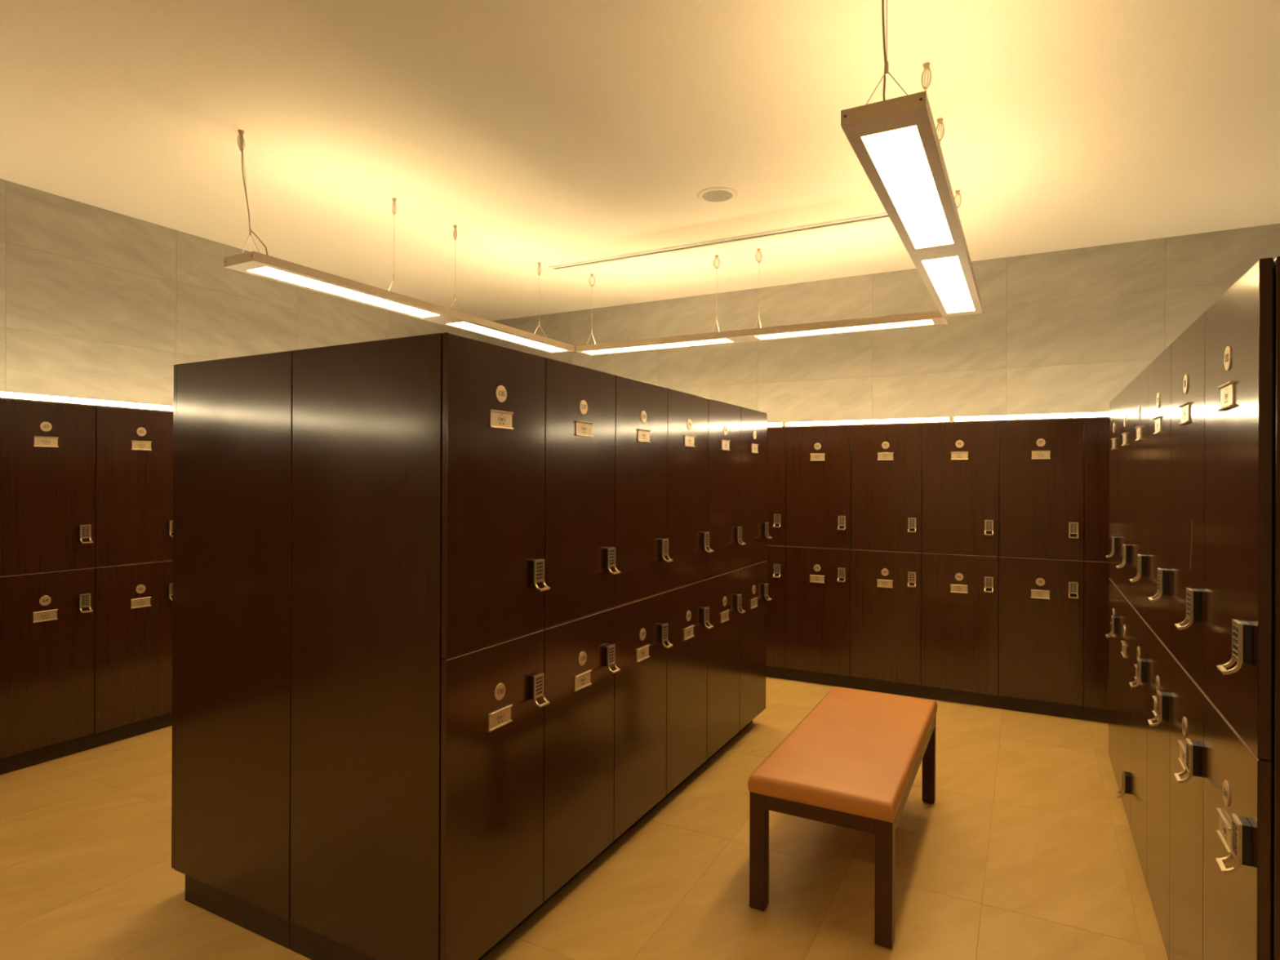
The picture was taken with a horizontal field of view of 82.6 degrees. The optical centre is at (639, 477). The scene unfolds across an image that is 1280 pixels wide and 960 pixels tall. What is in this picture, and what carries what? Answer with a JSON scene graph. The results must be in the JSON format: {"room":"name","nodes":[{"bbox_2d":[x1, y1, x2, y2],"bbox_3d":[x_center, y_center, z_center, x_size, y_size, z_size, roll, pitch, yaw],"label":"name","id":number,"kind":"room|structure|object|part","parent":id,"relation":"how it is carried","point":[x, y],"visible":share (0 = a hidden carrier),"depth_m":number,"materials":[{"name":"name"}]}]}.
{"room":"changing room","nodes":[
{"label":"changing room","id":0,"kind":"room"},
{"bbox_2d":[0,178,488,406],"bbox_3d":[-3.342,-0.055,3.932,0.100,3.012,7.592,0,0,28],"label":"wall","id":1,"kind":"structure","parent":0,"point":[96,303],"depth_m":4.35,"materials":[{"name":"tile"}]},
{"bbox_2d":[0,676,1168,959],"bbox_3d":[0.445,1.513,1.907,8.699,0.120,7.792,0,0,28],"label":"floor","id":2,"kind":"structure","parent":0,"point":[1025,849],"depth_m":2.68,"materials":[{"name":"tile"}]},
{"bbox_2d":[0,567,94,758],"bbox_3d":[-3.131,0.912,3.728,0.433,0.875,0.444,0,0,28],"label":"locker","id":3,"kind":"object","parent":2,"relation":"on","point":[47,618],"visible":1,"depth_m":3.65,"materials":[{"name":"brown wood"}]},
{"bbox_2d":[0,398,95,576],"bbox_3d":[-3.128,0.048,3.729,0.433,0.852,0.444,0,0,28],"label":"locker","id":4,"kind":"object","parent":3,"relation":"on","point":[47,450],"visible":1,"depth_m":3.65,"materials":[{"name":"brown wood"}]},
{"bbox_2d":[0,391,173,412],"bbox_3d":[-2.949,-0.394,3.741,0.034,0.034,1.104,0,0,28],"label":"tube light","id":5,"kind":"object","parent":4,"relation":"on","point":[3,395],"visible":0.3,"depth_m":3.80,"materials":[{"name":"white plastic"}]},
{"bbox_2d":[0,711,172,774],"bbox_3d":[-2.937,1.396,3.876,0.058,0.088,5.336,0,0,28],"label":"plinth","id":6,"kind":"object","parent":2,"relation":"on","point":[34,757],"visible":0.21,"depth_m":3.83,"materials":[{"name":"black wood"}]},
{"bbox_2d":[93,560,173,733],"bbox_3d":[-2.922,0.913,4.121,0.433,0.875,0.444,0,0,28],"label":"locker","id":7,"kind":"object","parent":2,"relation":"on","point":[133,602],"visible":0.73,"depth_m":4.01,"materials":[{"name":"brown wood"}]},
{"bbox_2d":[94,406,173,567],"bbox_3d":[-2.918,0.049,4.121,0.433,0.852,0.444,0,0,28],"label":"locker","id":8,"kind":"object","parent":7,"relation":"on","point":[134,447],"visible":0.7,"depth_m":4.00,"materials":[{"name":"brown wood"}]},
{"bbox_2d":[171,615,175,868],"bbox_3d":[-1.262,0.919,2.586,0.669,0.875,0.445,0,0,28],"label":"locker","id":9,"kind":"object","parent":2,"relation":"on","point":[174,616],"visible":0.02,"depth_m":2.52,"materials":[{"name":"brown wood"}]},
{"bbox_2d":[172,364,177,615],"bbox_3d":[-1.258,0.046,2.587,0.669,0.871,0.445,0,0,28],"label":"locker","id":10,"kind":"object","parent":9,"relation":"on","point":[175,366],"visible":0.02,"depth_m":2.52,"materials":[{"name":"brown wood"}]},
{"bbox_2d":[174,351,293,919],"bbox_3d":[-1.333,0.483,2.381,0.603,1.746,0.018,0,0,28],"label":"end panel","id":11,"kind":"object","parent":2,"relation":"on","point":[233,740],"visible":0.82,"depth_m":2.36,"materials":[{"name":"brown wood"}]},
{"bbox_2d":[290,333,444,959],"bbox_3d":[-0.797,0.485,2.095,0.602,1.746,0.018,0,0,28],"label":"end panel","id":12,"kind":"object","parent":2,"relation":"on","point":[366,658],"visible":0.93,"depth_m":2.07,"materials":[{"name":"brown wood"}]},
{"bbox_2d":[185,720,752,959],"bbox_3d":[-0.442,1.406,3.413,1.093,0.088,2.679,0,0,28],"label":"plinth","id":13,"kind":"object","parent":2,"relation":"on","point":[309,944],"visible":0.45,"depth_m":2.31,"materials":[{"name":"black wood"}]},
{"bbox_2d":[440,629,549,959],"bbox_3d":[-0.668,0.921,2.269,0.669,0.875,0.445,0,0,28],"label":"locker","id":14,"kind":"object","parent":2,"relation":"on","point":[493,698],"visible":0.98,"depth_m":2.09,"materials":[{"name":"brown wood"}]},
{"bbox_2d":[441,332,550,658],"bbox_3d":[-0.665,0.048,2.270,0.669,0.871,0.445,0,0,28],"label":"locker","id":15,"kind":"object","parent":14,"relation":"on","point":[494,586],"visible":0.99,"depth_m":2.10,"materials":[{"name":"brown wood"}]},
{"bbox_2d":[542,607,620,902],"bbox_3d":[-0.458,0.922,2.663,0.669,0.875,0.446,0,0,28],"label":"locker","id":16,"kind":"object","parent":2,"relation":"on","point":[580,653],"visible":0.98,"depth_m":2.50,"materials":[{"name":"brown wood"}]},
{"bbox_2d":[544,357,621,627],"bbox_3d":[-0.455,0.049,2.664,0.669,0.871,0.446,0,0,28],"label":"locker","id":17,"kind":"object","parent":16,"relation":"on","point":[580,548],"visible":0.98,"depth_m":2.50,"materials":[{"name":"brown wood"}]},
{"bbox_2d":[613,591,672,840],"bbox_3d":[-0.248,0.923,3.058,0.669,0.875,0.446,0,0,28],"label":"locker","id":18,"kind":"object","parent":2,"relation":"on","point":[641,640],"visible":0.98,"depth_m":2.90,"materials":[{"name":"brown wood"}]},
{"bbox_2d":[614,374,673,606],"bbox_3d":[-0.244,0.050,3.058,0.669,0.871,0.446,0,0,28],"label":"locker","id":19,"kind":"object","parent":18,"relation":"on","point":[641,422],"visible":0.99,"depth_m":2.90,"materials":[{"name":"brown wood"}]},
{"bbox_2d":[665,578,713,795],"bbox_3d":[-0.037,0.924,3.452,0.669,0.875,0.446,0,0,28],"label":"locker","id":20,"kind":"object","parent":2,"relation":"on","point":[687,608],"visible":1,"depth_m":3.30,"materials":[{"name":"brown wood"}]},
{"bbox_2d":[666,388,713,590],"bbox_3d":[-0.034,0.051,3.453,0.669,0.871,0.446,0,0,28],"label":"locker","id":21,"kind":"object","parent":20,"relation":"on","point":[687,533],"visible":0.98,"depth_m":3.29,"materials":[{"name":"brown wood"}]},
{"bbox_2d":[706,568,745,759],"bbox_3d":[0.173,0.926,3.847,0.669,0.875,0.446,0,0,28],"label":"locker","id":22,"kind":"object","parent":2,"relation":"on","point":[724,597],"visible":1,"depth_m":3.69,"materials":[{"name":"brown wood"}]},
{"bbox_2d":[707,398,746,577],"bbox_3d":[0.177,0.052,3.847,0.669,0.871,0.446,0,0,28],"label":"locker","id":23,"kind":"object","parent":22,"relation":"on","point":[724,528],"visible":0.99,"depth_m":3.69,"materials":[{"name":"brown wood"}]},
{"bbox_2d":[738,560,772,730],"bbox_3d":[0.383,0.927,4.240,0.669,0.875,0.445,0,0,28],"label":"locker","id":24,"kind":"object","parent":2,"relation":"on","point":[753,587],"visible":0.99,"depth_m":4.09,"materials":[{"name":"brown wood"}]},
{"bbox_2d":[739,406,772,568],"bbox_3d":[0.387,0.053,4.241,0.669,0.871,0.445,0,0,28],"label":"locker","id":25,"kind":"object","parent":24,"relation":"on","point":[753,424],"visible":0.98,"depth_m":4.09,"materials":[{"name":"brown wood"}]},
{"bbox_2d":[764,544,786,667],"bbox_3d":[0.963,0.930,5.562,0.457,0.875,0.613,0,0,28],"label":"locker","id":26,"kind":"object","parent":2,"relation":"on","point":[775,560],"visible":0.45,"depth_m":5.25,"materials":[{"name":"brown wood"}]},
{"bbox_2d":[766,427,786,546],"bbox_3d":[0.966,0.066,5.563,0.457,0.852,0.613,0,0,28],"label":"locker","id":27,"kind":"object","parent":26,"relation":"on","point":[775,437],"visible":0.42,"depth_m":5.25,"materials":[{"name":"brown wood"}]},
{"bbox_2d":[785,546,851,675],"bbox_3d":[1.367,0.932,5.347,0.457,0.875,0.613,0,0,28],"label":"locker","id":28,"kind":"object","parent":2,"relation":"on","point":[818,580],"visible":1,"depth_m":5.11,"materials":[{"name":"brown wood"}]},
{"bbox_2d":[786,425,851,548],"bbox_3d":[1.370,0.068,5.347,0.457,0.852,0.613,0,0,28],"label":"locker","id":29,"kind":"object","parent":28,"relation":"on","point":[819,458],"visible":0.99,"depth_m":5.11,"materials":[{"name":"brown wood"}]},
{"bbox_2d":[784,417,951,427],"bbox_3d":[1.533,-0.375,4.989,1.104,0.034,0.034,0,0,28],"label":"tube light","id":30,"kind":"object","parent":29,"relation":"on","point":[941,420],"visible":1,"depth_m":4.96,"materials":[{"name":"white plastic"}]},
{"bbox_2d":[747,686,937,948],"bbox_3d":[0.854,1.226,2.876,0.470,0.458,1.204,0,0,28],"label":"bench","id":31,"kind":"object","parent":2,"relation":"on","point":[854,761],"visible":1,"depth_m":2.47,"materials":[{"name":"orange leather"}]},
{"bbox_3d":[0.404,1.256,2.468,0.052,0.388,0.052,0,0,28],"label":"leg","id":32,"kind":"part","parent":31,"relation":"part of","materials":[{"name":"brown wood"}]},
{"bbox_3d":[0.580,1.086,2.362,0.357,0.046,0.030,0,0,28],"label":"rail","id":33,"kind":"part","parent":31,"relation":"part of","materials":[{"name":"brown wood"}]},
{"bbox_2d":[747,686,937,822],"bbox_3d":[0.854,1.030,2.876,0.470,0.066,1.204,0,0,28],"label":"seat cushion","id":34,"kind":"object","parent":31,"relation":"on","point":[856,755],"depth_m":2.60,"materials":[{"name":"brown leather"}]},
{"bbox_3d":[0.765,1.257,2.276,0.052,0.388,0.052,0,0,28],"label":"leg","id":35,"kind":"part","parent":31,"relation":"part of","materials":[{"name":"brown wood"}]},
{"bbox_3d":[1.044,1.088,2.775,0.030,0.046,1.091,0,0,28],"label":"rail","id":36,"kind":"part","parent":31,"relation":"part of","materials":[{"name":"brown wood"}]},
{"bbox_3d":[1.303,1.260,3.284,0.052,0.388,0.052,0,0,28],"label":"leg","id":37,"kind":"part","parent":31,"relation":"part of","materials":[{"name":"brown wood"}]},
{"bbox_2d":[850,548,921,685],"bbox_3d":[1.770,0.933,5.131,0.457,0.875,0.613,0,0,28],"label":"locker","id":38,"kind":"object","parent":2,"relation":"on","point":[886,586],"visible":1,"depth_m":4.89,"materials":[{"name":"brown wood"}]},
{"bbox_2d":[850,423,922,552],"bbox_3d":[1.774,0.069,5.132,0.457,0.852,0.613,0,0,28],"label":"locker","id":39,"kind":"object","parent":38,"relation":"on","point":[886,460],"visible":1,"depth_m":4.89,"materials":[{"name":"brown wood"}]},
{"bbox_2d":[765,665,1108,723],"bbox_3d":[1.264,1.414,5.158,5.949,0.088,0.018,0,0,28],"label":"plinth","id":40,"kind":"object","parent":2,"relation":"on","point":[1076,712],"visible":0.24,"depth_m":4.76,"materials":[{"name":"black wood"}]},
{"bbox_2d":[920,552,999,695],"bbox_3d":[2.174,0.935,4.916,0.457,0.875,0.613,0,0,28],"label":"locker","id":41,"kind":"object","parent":2,"relation":"on","point":[960,593],"visible":0.98,"depth_m":4.68,"materials":[{"name":"brown wood"}]},
{"bbox_2d":[921,421,999,555],"bbox_3d":[2.178,0.071,4.917,0.457,0.852,0.613,0,0,28],"label":"locker","id":42,"kind":"object","parent":41,"relation":"on","point":[960,466],"visible":0.99,"depth_m":4.68,"materials":[{"name":"brown wood"}]},
{"bbox_2d":[952,412,1109,422],"bbox_3d":[2.514,-0.371,4.466,1.104,0.034,0.034,0,0,28],"label":"tube light","id":43,"kind":"object","parent":42,"relation":"on","point":[1090,415],"visible":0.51,"depth_m":4.50,"materials":[{"name":"white plastic"}]},
{"bbox_2d":[998,555,1084,706],"bbox_3d":[2.578,0.936,4.701,0.457,0.875,0.613,0,0,28],"label":"locker","id":44,"kind":"object","parent":2,"relation":"on","point":[1041,637],"visible":1,"depth_m":4.46,"materials":[{"name":"brown wood"}]},
{"bbox_2d":[999,418,1084,559],"bbox_3d":[2.581,0.072,4.701,0.457,0.852,0.613,0,0,28],"label":"locker","id":45,"kind":"object","parent":44,"relation":"on","point":[1042,461],"visible":1,"depth_m":4.47,"materials":[{"name":"brown wood"}]},
{"bbox_2d":[1083,560,1109,709],"bbox_3d":[2.982,0.938,4.485,0.457,0.875,0.613,0,0,28],"label":"locker","id":46,"kind":"object","parent":2,"relation":"on","point":[1096,573],"visible":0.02,"depth_m":4.33,"materials":[{"name":"brown wood"}]},
{"bbox_2d":[1084,417,1109,561],"bbox_3d":[2.985,0.074,4.486,0.457,0.852,0.613,0,0,28],"label":"locker","id":47,"kind":"object","parent":46,"relation":"on","point":[1096,430],"visible":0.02,"depth_m":4.33,"materials":[{"name":"brown wood"}]},
{"bbox_2d":[1105,577,1119,786],"bbox_3d":[2.474,0.935,3.277,0.669,0.875,0.442,0,0,28],"label":"locker","id":48,"kind":"object","parent":2,"relation":"on","point":[1113,635],"visible":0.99,"depth_m":3.38,"materials":[{"name":"brown wood"}]},
{"bbox_2d":[1106,393,1119,587],"bbox_3d":[2.478,0.061,3.278,0.669,0.871,0.442,0,0,28],"label":"locker","id":49,"kind":"object","parent":48,"relation":"on","point":[1113,556],"visible":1,"depth_m":3.38,"materials":[{"name":"brown wood"}]},
{"bbox_2d":[1115,590,1131,828],"bbox_3d":[2.266,0.934,2.886,0.669,0.875,0.442,0,0,28],"label":"locker","id":50,"kind":"object","parent":2,"relation":"on","point":[1124,605],"visible":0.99,"depth_m":2.99,"materials":[{"name":"brown wood"}]},
{"bbox_2d":[1115,381,1132,603],"bbox_3d":[2.269,0.060,2.887,0.669,0.871,0.442,0,0,28],"label":"locker","id":51,"kind":"object","parent":50,"relation":"on","point":[1126,394],"visible":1,"depth_m":2.99,"materials":[{"name":"brown wood"}]},
{"bbox_2d":[1128,604,1148,884],"bbox_3d":[2.057,0.932,2.496,0.669,0.875,0.442,0,0,28],"label":"locker","id":52,"kind":"object","parent":2,"relation":"on","point":[1139,659],"visible":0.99,"depth_m":2.61,"materials":[{"name":"brown wood"}]},
{"bbox_2d":[1129,365,1148,623],"bbox_3d":[2.061,0.059,2.496,0.669,0.871,0.442,0,0,28],"label":"locker","id":53,"kind":"object","parent":52,"relation":"on","point":[1140,433],"visible":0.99,"depth_m":2.60,"materials":[{"name":"brown wood"}]},
{"bbox_2d":[1146,625,1171,959],"bbox_3d":[1.849,0.931,2.105,0.669,0.875,0.442,0,0,28],"label":"locker","id":54,"kind":"object","parent":2,"relation":"on","point":[1158,655],"visible":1,"depth_m":2.21,"materials":[{"name":"brown wood"}]},
{"bbox_2d":[1147,343,1171,651],"bbox_3d":[1.852,0.058,2.105,0.669,0.871,0.442,0,0,28],"label":"locker","id":55,"kind":"object","parent":54,"relation":"on","point":[1160,369],"visible":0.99,"depth_m":2.20,"materials":[{"name":"brown wood"}]},
{"bbox_2d":[1168,653,1205,959],"bbox_3d":[1.640,0.930,1.714,0.669,0.875,0.442,0,0,28],"label":"locker","id":56,"kind":"object","parent":2,"relation":"on","point":[1187,697],"visible":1,"depth_m":1.83,"materials":[{"name":"brown wood"}]},
{"bbox_2d":[1170,311,1205,691],"bbox_3d":[1.644,0.057,1.714,0.669,0.871,0.442,0,0,28],"label":"locker","id":57,"kind":"object","parent":56,"relation":"on","point":[1188,350],"visible":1,"depth_m":1.82,"materials":[{"name":"brown wood"}]},
{"bbox_2d":[1203,694,1271,959],"bbox_3d":[1.432,0.929,1.323,0.669,0.875,0.442,0,0,28],"label":"locker","id":58,"kind":"object","parent":2,"relation":"on","point":[1237,784],"visible":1,"depth_m":1.40,"materials":[{"name":"brown wood"}]},
{"bbox_2d":[1204,257,1274,759],"bbox_3d":[1.435,0.056,1.324,0.669,0.871,0.442,0,0,28],"label":"locker","id":59,"kind":"object","parent":58,"relation":"on","point":[1239,324],"visible":1,"depth_m":1.36,"materials":[{"name":"brown wood"}]},
{"bbox_2d":[1271,256,1279,959],"bbox_3d":[1.364,0.494,1.120,0.605,1.746,0.018,0,0,28],"label":"end panel","id":60,"kind":"object","parent":2,"relation":"on","point":[1275,933],"visible":1,"depth_m":1.25,"materials":[{"name":"brown wood"}]},
{"bbox_3d":[0.155,0.927,5.993,0.457,0.875,0.613,0,0,28],"label":"locker","id":61,"kind":"object","parent":2,"relation":"on","visible":0},
{"bbox_3d":[0.159,0.063,5.994,0.457,0.852,0.613,0,0,28],"label":"locker","id":62,"kind":"object","parent":61,"relation":"on","visible":0},
{"bbox_2d":[767,422,784,427],"bbox_3d":[0.552,-0.379,5.513,1.104,0.034,0.034,0,0,28],"label":"tube light","id":63,"kind":"object","parent":62,"relation":"on","point":[769,424],"visible":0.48,"depth_m":5.27,"materials":[{"name":"white plastic"}]},
{"bbox_2d":[0,0,1279,321],"bbox_3d":[0.458,-1.607,1.909,8.699,0.120,7.792,0,0,28],"label":"ceiling","id":64,"kind":"structure","parent":0,"point":[548,132],"depth_m":3.21,"materials":[{"name":"paint"}]},
{"bbox_2d":[223,129,574,353],"bbox_3d":[-1.195,-1.252,4.391,0.215,0.600,2.584,0,0,28],"label":"pendant light","id":65,"kind":"object","parent":64,"relation":"hanging from","point":[254,263],"visible":1,"depth_m":3.92,"materials":[{"name":"metal"}]},
{"bbox_3d":[-1.737,-1.273,3.298,0.120,0.556,0.047,0,0,-6],"label":"power cord","id":66,"kind":"part","parent":65,"relation":"part of","materials":[{"name":"beige plastic"}]},
{"bbox_2d":[247,266,438,317],"bbox_3d":[-1.497,-0.958,3.827,0.145,0.004,1.110,0,0,28],"label":"diffuser","id":67,"kind":"object","parent":65,"relation":"attached to","point":[272,273],"depth_m":3.74,"materials":[{"name":"white plastic"}]},
{"bbox_2d":[448,321,567,351],"bbox_3d":[-0.873,-0.954,4.996,0.145,0.004,1.140,0,0,28],"label":"diffuser","id":68,"kind":"object","parent":65,"relation":"attached to","point":[466,326],"depth_m":4.93,"materials":[{"name":"white plastic"}]},
{"bbox_2d":[697,186,737,203],"bbox_3d":[0.423,-1.541,3.990,0.220,0.008,0.220,0,0,28],"label":"ceiling speaker","id":69,"kind":"object","parent":64,"relation":"attached to","point":[717,194],"visible":1,"depth_m":3.98,"materials":[{"name":"paint"}]},
{"bbox_2d":[702,190,732,201],"bbox_3d":[0.423,-1.542,3.990,0.166,0.005,0.166,0,0,-21],"label":"grille","id":70,"kind":"object","parent":69,"relation":"attached to","point":[707,195],"depth_m":3.99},
{"bbox_2d":[548,212,888,270],"bbox_3d":[0.459,-1.588,4.801,2.532,0.093,0.088,0,0,28],"label":"ceiling vent","id":71,"kind":"object","parent":64,"relation":"in","point":[882,215],"visible":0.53,"depth_m":4.73,"materials":[{"name":"white metal"}]},
{"bbox_2d":[575,248,947,355],"bbox_3d":[0.703,-1.243,4.981,2.577,0.600,0.215,0,0,28],"label":"pendant light","id":72,"kind":"object","parent":64,"relation":"hanging from","point":[933,317],"visible":0.99,"depth_m":4.87,"materials":[{"name":"metal"}]},
{"bbox_2d":[583,338,733,354],"bbox_3d":[0.107,-0.950,5.298,1.165,0.004,0.145,0,0,28],"label":"diffuser","id":73,"kind":"object","parent":72,"relation":"attached to","point":[713,341],"depth_m":5.28,"materials":[{"name":"white plastic"}]},
{"bbox_2d":[755,320,933,339],"bbox_3d":[1.284,-0.946,4.670,1.105,0.004,0.145,0,0,28],"label":"diffuser","id":74,"kind":"object","parent":72,"relation":"attached to","point":[917,322],"depth_m":4.65,"materials":[{"name":"white plastic"}]},
{"bbox_2d":[840,0,982,316],"bbox_3d":[1.252,-1.242,3.067,0.215,0.600,2.617,0,0,28],"label":"pendant light","id":75,"kind":"object","parent":64,"relation":"hanging from","point":[895,141],"visible":1,"depth_m":2.39,"materials":[{"name":"metal"}]},
{"bbox_3d":[0.664,-1.264,1.973,0.016,0.555,0.021,0,0,-44],"label":"power cord","id":76,"kind":"part","parent":75,"relation":"part of","materials":[{"name":"beige plastic"}]},
{"bbox_2d":[861,125,953,248],"bbox_3d":[0.941,-0.948,2.485,0.145,0.004,1.115,0,0,28],"label":"diffuser","id":77,"kind":"object","parent":75,"relation":"attached to","point":[900,159],"depth_m":2.34,"materials":[{"name":"white plastic"}]},
{"bbox_2d":[921,256,974,313],"bbox_3d":[1.558,-0.945,3.643,0.145,0.004,1.140,0,0,28],"label":"diffuser","id":78,"kind":"object","parent":75,"relation":"attached to","point":[948,278],"depth_m":3.54,"materials":[{"name":"white plastic"}]},
{"bbox_2d":[488,223,1279,427],"bbox_3d":[2.262,-0.031,5.301,8.499,3.012,0.100,0,0,28],"label":"wall","id":79,"kind":"structure","parent":0,"point":[1067,331],"depth_m":5.28,"materials":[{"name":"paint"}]}
]}

